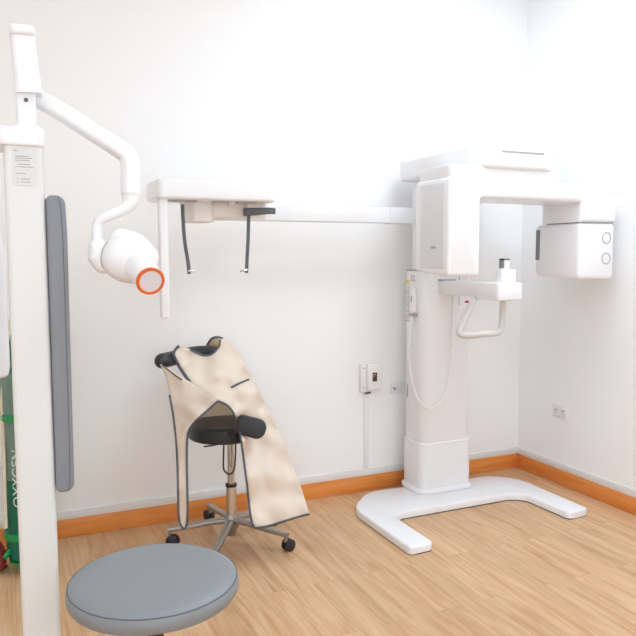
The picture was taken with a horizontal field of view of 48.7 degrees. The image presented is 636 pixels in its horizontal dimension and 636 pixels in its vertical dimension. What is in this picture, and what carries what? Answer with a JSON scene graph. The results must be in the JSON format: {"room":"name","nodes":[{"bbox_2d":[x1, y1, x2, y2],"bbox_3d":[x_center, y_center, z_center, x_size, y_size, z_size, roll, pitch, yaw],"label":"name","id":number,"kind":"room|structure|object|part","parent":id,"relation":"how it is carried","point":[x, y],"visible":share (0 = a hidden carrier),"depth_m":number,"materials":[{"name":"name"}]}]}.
{"room":"radiology room","nodes":[
{"label":"radiology room","id":0,"kind":"room"},
{"bbox_2d":[0,0,526,519],"bbox_3d":[-1.296,-0.502,3.716,6.109,3.360,0.100,-2,5,-24],"label":"wall","id":1,"kind":"structure","parent":0,"point":[322,102],"depth_m":4.11,"materials":[{"name":"white paint"}]},
{"bbox_2d":[0,447,516,528],"bbox_3d":[-1.269,1.053,3.801,5.909,0.046,0.010,-2,5,-24],"label":"trim","id":2,"kind":"structure","parent":1,"relation":"attached to","point":[69,514],"depth_m":4.09,"materials":[{"name":"white"}]},
{"bbox_2d":[0,453,517,546],"bbox_3d":[-1.268,1.126,3.806,5.909,0.100,0.014,-2,5,-24],"label":"baseboard","id":3,"kind":"structure","parent":1,"relation":"attached to","point":[66,528],"depth_m":4.09,"materials":[{"name":"orange wood"}]},
{"bbox_2d":[364,393,368,468],"bbox_3d":[0.308,0.721,4.484,0.034,0.488,0.012,-2,5,-24],"label":"cable conduit","id":4,"kind":"object","parent":1,"relation":"attached to","point":[366,396],"visible":1,"depth_m":4.48,"materials":[{"name":"white plastic"}]},
{"bbox_2d":[359,362,380,393],"bbox_3d":[0.331,0.382,4.440,0.133,0.196,0.057,-2,5,-24],"label":"wall control box","id":5,"kind":"object","parent":1,"relation":"attached to","point":[369,373],"visible":1,"depth_m":4.42,"materials":[{"name":"white plastic"}]},
{"bbox_3d":[0.299,0.377,4.440,0.075,0.186,0.030,-2,5,-24],"label":"plate","id":6,"kind":"part","parent":5,"relation":"part of","materials":[{"name":"white plastic"}]},
{"bbox_2d":[390,382,402,393],"bbox_3d":[0.513,0.454,4.548,0.095,0.072,0.021,-2,5,-24],"label":"wall socket","id":7,"kind":"object","parent":1,"relation":"attached to","point":[397,387],"visible":1,"depth_m":4.55,"materials":[{"name":"white plastic"}]},
{"bbox_2d":[0,467,635,635],"bbox_3d":[0.020,1.472,0.960,6.109,0.100,6.497,-2,5,-24],"label":"floor","id":8,"kind":"structure","parent":0,"point":[505,568],"depth_m":3.32,"materials":[{"name":"brown wood"}]},
{"bbox_2d":[0,235,9,377],"bbox_3d":[-1.252,0.464,2.384,0.400,1.666,0.400,-2,5,-24],"label":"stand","id":9,"kind":"object","parent":8,"relation":"on","point":[4,333],"visible":1,"depth_m":2.33,"materials":[{"name":"white plastic"}]},
{"bbox_2d":[0,415,19,570],"bbox_3d":[-1.449,0.591,3.329,0.349,1.250,0.232,-2,5,-24],"label":"trolley","id":10,"kind":"object","parent":8,"relation":"on","point":[4,553],"visible":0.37,"depth_m":3.30,"materials":[{"name":"green paint"}]},
{"bbox_3d":[-1.491,1.138,3.352,0.128,0.107,0.092,2,6,25],"label":"leg","id":11,"kind":"part","parent":10,"relation":"part of","materials":[{"name":"green paint"}]},
{"bbox_2d":[0,337,19,562],"bbox_3d":[-1.393,0.558,3.349,0.213,1.188,0.213,-2,5,-24],"label":"gas cylinder","id":12,"kind":"object","parent":10,"relation":"on","point":[5,383],"visible":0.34,"depth_m":3.26,"materials":[{"name":"teal paint"}]},
{"bbox_2d":[0,318,9,528],"bbox_3d":[-1.424,0.478,3.284,0.135,1.001,0.055,-5,7,-44],"label":"hose","id":13,"kind":"object","parent":12,"relation":"hanging from","point":[1,406],"visible":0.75,"depth_m":3.26,"materials":[{"name":"beige"}]},
{"bbox_3d":[-1.392,1.156,3.402,0.190,0.012,0.190,-2,5,-24],"label":"foot plate","id":14,"kind":"part","parent":10,"relation":"part of","materials":[{"name":"green paint"}]},
{"bbox_2d":[0,23,164,635],"bbox_3d":[-0.757,0.283,1.962,0.570,2.098,0.696,-2,5,-24],"label":"dental x-ray machine","id":15,"kind":"object","parent":8,"relation":"on","point":[36,226],"visible":1,"depth_m":1.84,"materials":[{"name":"white paint"}]},
{"bbox_2d":[13,150,32,182],"bbox_3d":[-0.752,-0.387,1.792,0.045,0.081,0.001,-2,5,-24],"label":"print","id":16,"kind":"object","parent":15,"relation":"attached to","point":[22,159],"depth_m":1.79,"materials":[{"name":"grey paper"}]},
{"bbox_3d":[-0.767,-0.660,1.846,0.071,0.148,0.080,-2,5,-24],"label":"arm","id":17,"kind":"part","parent":15,"relation":"part of","materials":[{"name":"white plastic"}]},
{"bbox_2d":[45,195,73,491],"bbox_3d":[-0.763,0.060,2.045,0.050,0.794,0.405,-2,5,-24],"label":"cushion","id":18,"kind":"object","parent":15,"relation":"on","point":[57,314],"depth_m":1.86,"materials":[{"name":"grey fabric"}]},
{"bbox_3d":[-0.541,-0.243,1.870,0.129,0.172,0.045,-2,5,-24],"label":"yoke arm","id":19,"kind":"part","parent":15,"relation":"part of","materials":[{"name":"white ceramic"}]},
{"bbox_2d":[65,543,238,635],"bbox_3d":[-0.424,1.000,1.849,0.437,0.688,0.437,-2,5,-24],"label":"round stool","id":20,"kind":"object","parent":8,"relation":"on","point":[152,589],"visible":1,"depth_m":1.73,"materials":[{"name":"grey leather"}]},
{"bbox_2d":[154,336,309,551],"bbox_3d":[-0.382,0.647,3.612,0.825,1.082,0.697,2,5,20],"label":"stool","id":21,"kind":"object","parent":8,"relation":"on","point":[223,430],"depth_m":3.50,"materials":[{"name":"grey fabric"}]},
{"bbox_3d":[-0.672,0.198,3.619,0.379,0.091,0.161,-3,6,-32],"label":"backrest","id":22,"kind":"part","parent":21,"relation":"part of","materials":[{"name":"grey leather"}]},
{"bbox_3d":[-0.639,0.625,3.427,0.310,0.786,0.113,1,5,14],"label":"panel","id":23,"kind":"part","parent":21,"relation":"part of","materials":[{"name":"beige fabric"}]},
{"bbox_3d":[-0.631,1.082,3.677,0.315,0.053,0.046,-1,5,-11],"label":"leg","id":24,"kind":"part","parent":21,"relation":"part of","materials":[{"name":"silver metal"}]},
{"bbox_3d":[-0.493,0.576,3.685,0.378,0.088,0.378,-2,5,-24],"label":"seat","id":25,"kind":"part","parent":21,"relation":"part of","materials":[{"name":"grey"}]},
{"bbox_3d":[-0.543,1.065,3.866,0.046,0.053,0.315,-3,6,-29],"label":"leg","id":26,"kind":"part","parent":21,"relation":"part of","materials":[{"name":"silver metal"}]},
{"bbox_3d":[-0.506,0.468,3.778,0.405,0.345,0.078,-1,5,-6],"label":"panel","id":27,"kind":"part","parent":21,"relation":"part of","materials":[{"name":"beige fabric"}]},
{"bbox_3d":[-0.478,1.094,3.536,0.046,0.053,0.315,0,5,7],"label":"leg","id":28,"kind":"part","parent":21,"relation":"part of","materials":[{"name":"silver metal"}]},
{"bbox_3d":[-0.394,0.560,3.573,0.742,0.902,0.493,1,5,8],"label":"lead apron","id":29,"kind":"part","parent":21,"relation":"part of","materials":[{"name":"beige fabric"}]},
{"bbox_3d":[-0.336,1.067,3.841,0.046,0.053,0.315,4,7,43],"label":"leg","id":30,"kind":"part","parent":21,"relation":"part of","materials":[{"name":"silver metal"}]},
{"bbox_3d":[-0.296,1.084,3.637,0.315,0.053,0.046,2,6,25],"label":"leg","id":31,"kind":"part","parent":21,"relation":"part of","materials":[{"name":"silver metal"}]},
{"bbox_2d":[147,143,615,554],"bbox_3d":[0.402,0.117,3.895,2.577,2.085,0.887,-2,5,-24],"label":"machine","id":32,"kind":"object","parent":8,"relation":"on","point":[450,186],"visible":1,"depth_m":3.99,"materials":[{"name":"white plastic"}]},
{"bbox_3d":[-0.727,-0.280,3.307,0.040,0.559,0.050,-2,5,-24],"label":"sensor arm","id":33,"kind":"part","parent":32,"relation":"part of","materials":[{"name":"white plastic"}]},
{"bbox_3d":[-0.651,-0.558,3.337,0.150,0.012,0.025,-2,5,-24],"label":"slide rail","id":34,"kind":"part","parent":32,"relation":"part of","materials":[{"name":"grey metal"}]},
{"bbox_3d":[-0.640,-0.386,3.398,0.042,0.347,0.010,-2,5,-24],"label":"ear rod","id":35,"kind":"part","parent":32,"relation":"part of","materials":[{"name":"grey plastic"}]},
{"bbox_3d":[-0.473,-0.565,3.416,0.080,0.012,0.025,-2,5,-24],"label":"slide rail","id":36,"kind":"part","parent":32,"relation":"part of","materials":[{"name":"grey metal"}]},
{"bbox_3d":[-0.425,-0.563,3.434,0.032,0.032,0.022,-2,5,-24],"label":"adjust knob","id":37,"kind":"part","parent":32,"relation":"part of","materials":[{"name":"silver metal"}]},
{"bbox_3d":[-0.355,-0.570,3.469,0.100,0.012,0.025,-2,5,-24],"label":"slide rail","id":38,"kind":"part","parent":32,"relation":"part of","materials":[{"name":"grey metal"}]},
{"bbox_3d":[-0.353,-0.389,3.527,0.033,0.326,0.010,-2,5,-24],"label":"ear rod","id":39,"kind":"part","parent":32,"relation":"part of","materials":[{"name":"grey"}]},
{"bbox_3d":[0.012,-0.589,3.977,1.460,0.091,0.070,-2,5,-24],"label":"cephalometric rail","id":40,"kind":"part","parent":32,"relation":"part of","materials":[{"name":"white plastic"}]},
{"bbox_2d":[406,287,408,320],"bbox_3d":[0.557,-0.087,4.365,0.001,0.210,0.035,-2,5,-24],"label":"print","id":41,"kind":"object","parent":32,"relation":"attached to","point":[407,288],"depth_m":4.36,"materials":[{"name":"grey paper"}]},
{"bbox_2d":[409,288,417,316],"bbox_3d":[0.579,-0.098,4.286,0.032,0.175,0.070,-2,5,-24],"label":"switch","id":42,"kind":"object","parent":32,"relation":"attached to","point":[413,293],"depth_m":4.27,"materials":[{"name":"grey plastic"}]},
{"bbox_3d":[0.603,-0.483,3.699,0.009,0.444,0.223,-2,5,-24],"label":"panel","id":43,"kind":"part","parent":32,"relation":"part of","materials":[{"name":"white plastic"}]},
{"bbox_3d":[0.880,-0.170,4.056,0.130,0.081,0.475,-2,5,-24],"label":"chin rest arm","id":44,"kind":"part","parent":32,"relation":"part of","materials":[{"name":"white plastic"}]},
{"bbox_3d":[1.003,-0.294,3.779,0.044,0.050,0.034,-2,5,-24],"label":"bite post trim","id":45,"kind":"part","parent":32,"relation":"part of","materials":[{"name":"grey plastic"}]},
{"bbox_3d":[1.008,-0.287,3.781,0.047,0.062,0.030,-2,5,-24],"label":"bite post","id":46,"kind":"part","parent":32,"relation":"part of","materials":[{"name":"white plastic"}]},
{"bbox_3d":[1.126,-0.498,3.954,1.162,0.509,0.320,-2,5,-24],"label":"rotating arm","id":47,"kind":"part","parent":32,"relation":"part of","materials":[{"name":"white plastic"}]},
{"bbox_2d":[502,150,543,154],"bbox_3d":[1.083,-0.872,3.705,0.280,0.010,0.006,-2,5,-24],"label":"vent","id":48,"kind":"object","parent":32,"relation":"attached to","point":[504,152],"depth_m":3.70,"materials":[{"name":"grey"}]},
{"bbox_2d":[517,0,635,489],"bbox_3d":[2.776,-0.362,1.991,0.100,3.360,6.397,-2,5,-24],"label":"wall","id":49,"kind":"structure","parent":0,"point":[578,337],"depth_m":4.37,"materials":[{"name":"white paint"}]},
{"bbox_2d":[553,403,567,419],"bbox_3d":[1.587,0.610,4.599,0.014,0.090,0.130,-2,5,-24],"label":"wall socket","id":50,"kind":"object","parent":49,"relation":"attached to","point":[559,410],"visible":1,"depth_m":4.59,"materials":[{"name":"white plastic"}]},
{"bbox_2d":[517,454,635,514],"bbox_3d":[2.711,1.260,2.149,0.014,0.100,6.283,-2,5,-24],"label":"baseboard","id":51,"kind":"structure","parent":49,"relation":"attached to","point":[619,500],"depth_m":4.46,"materials":[{"name":"orange wood"}]},
{"bbox_2d":[517,447,635,497],"bbox_3d":[2.712,1.188,2.145,0.010,0.046,6.287,-2,5,-24],"label":"trim","id":52,"kind":"structure","parent":49,"relation":"attached to","point":[631,492],"depth_m":4.46,"materials":[{"name":"white plastic"}]}
]}

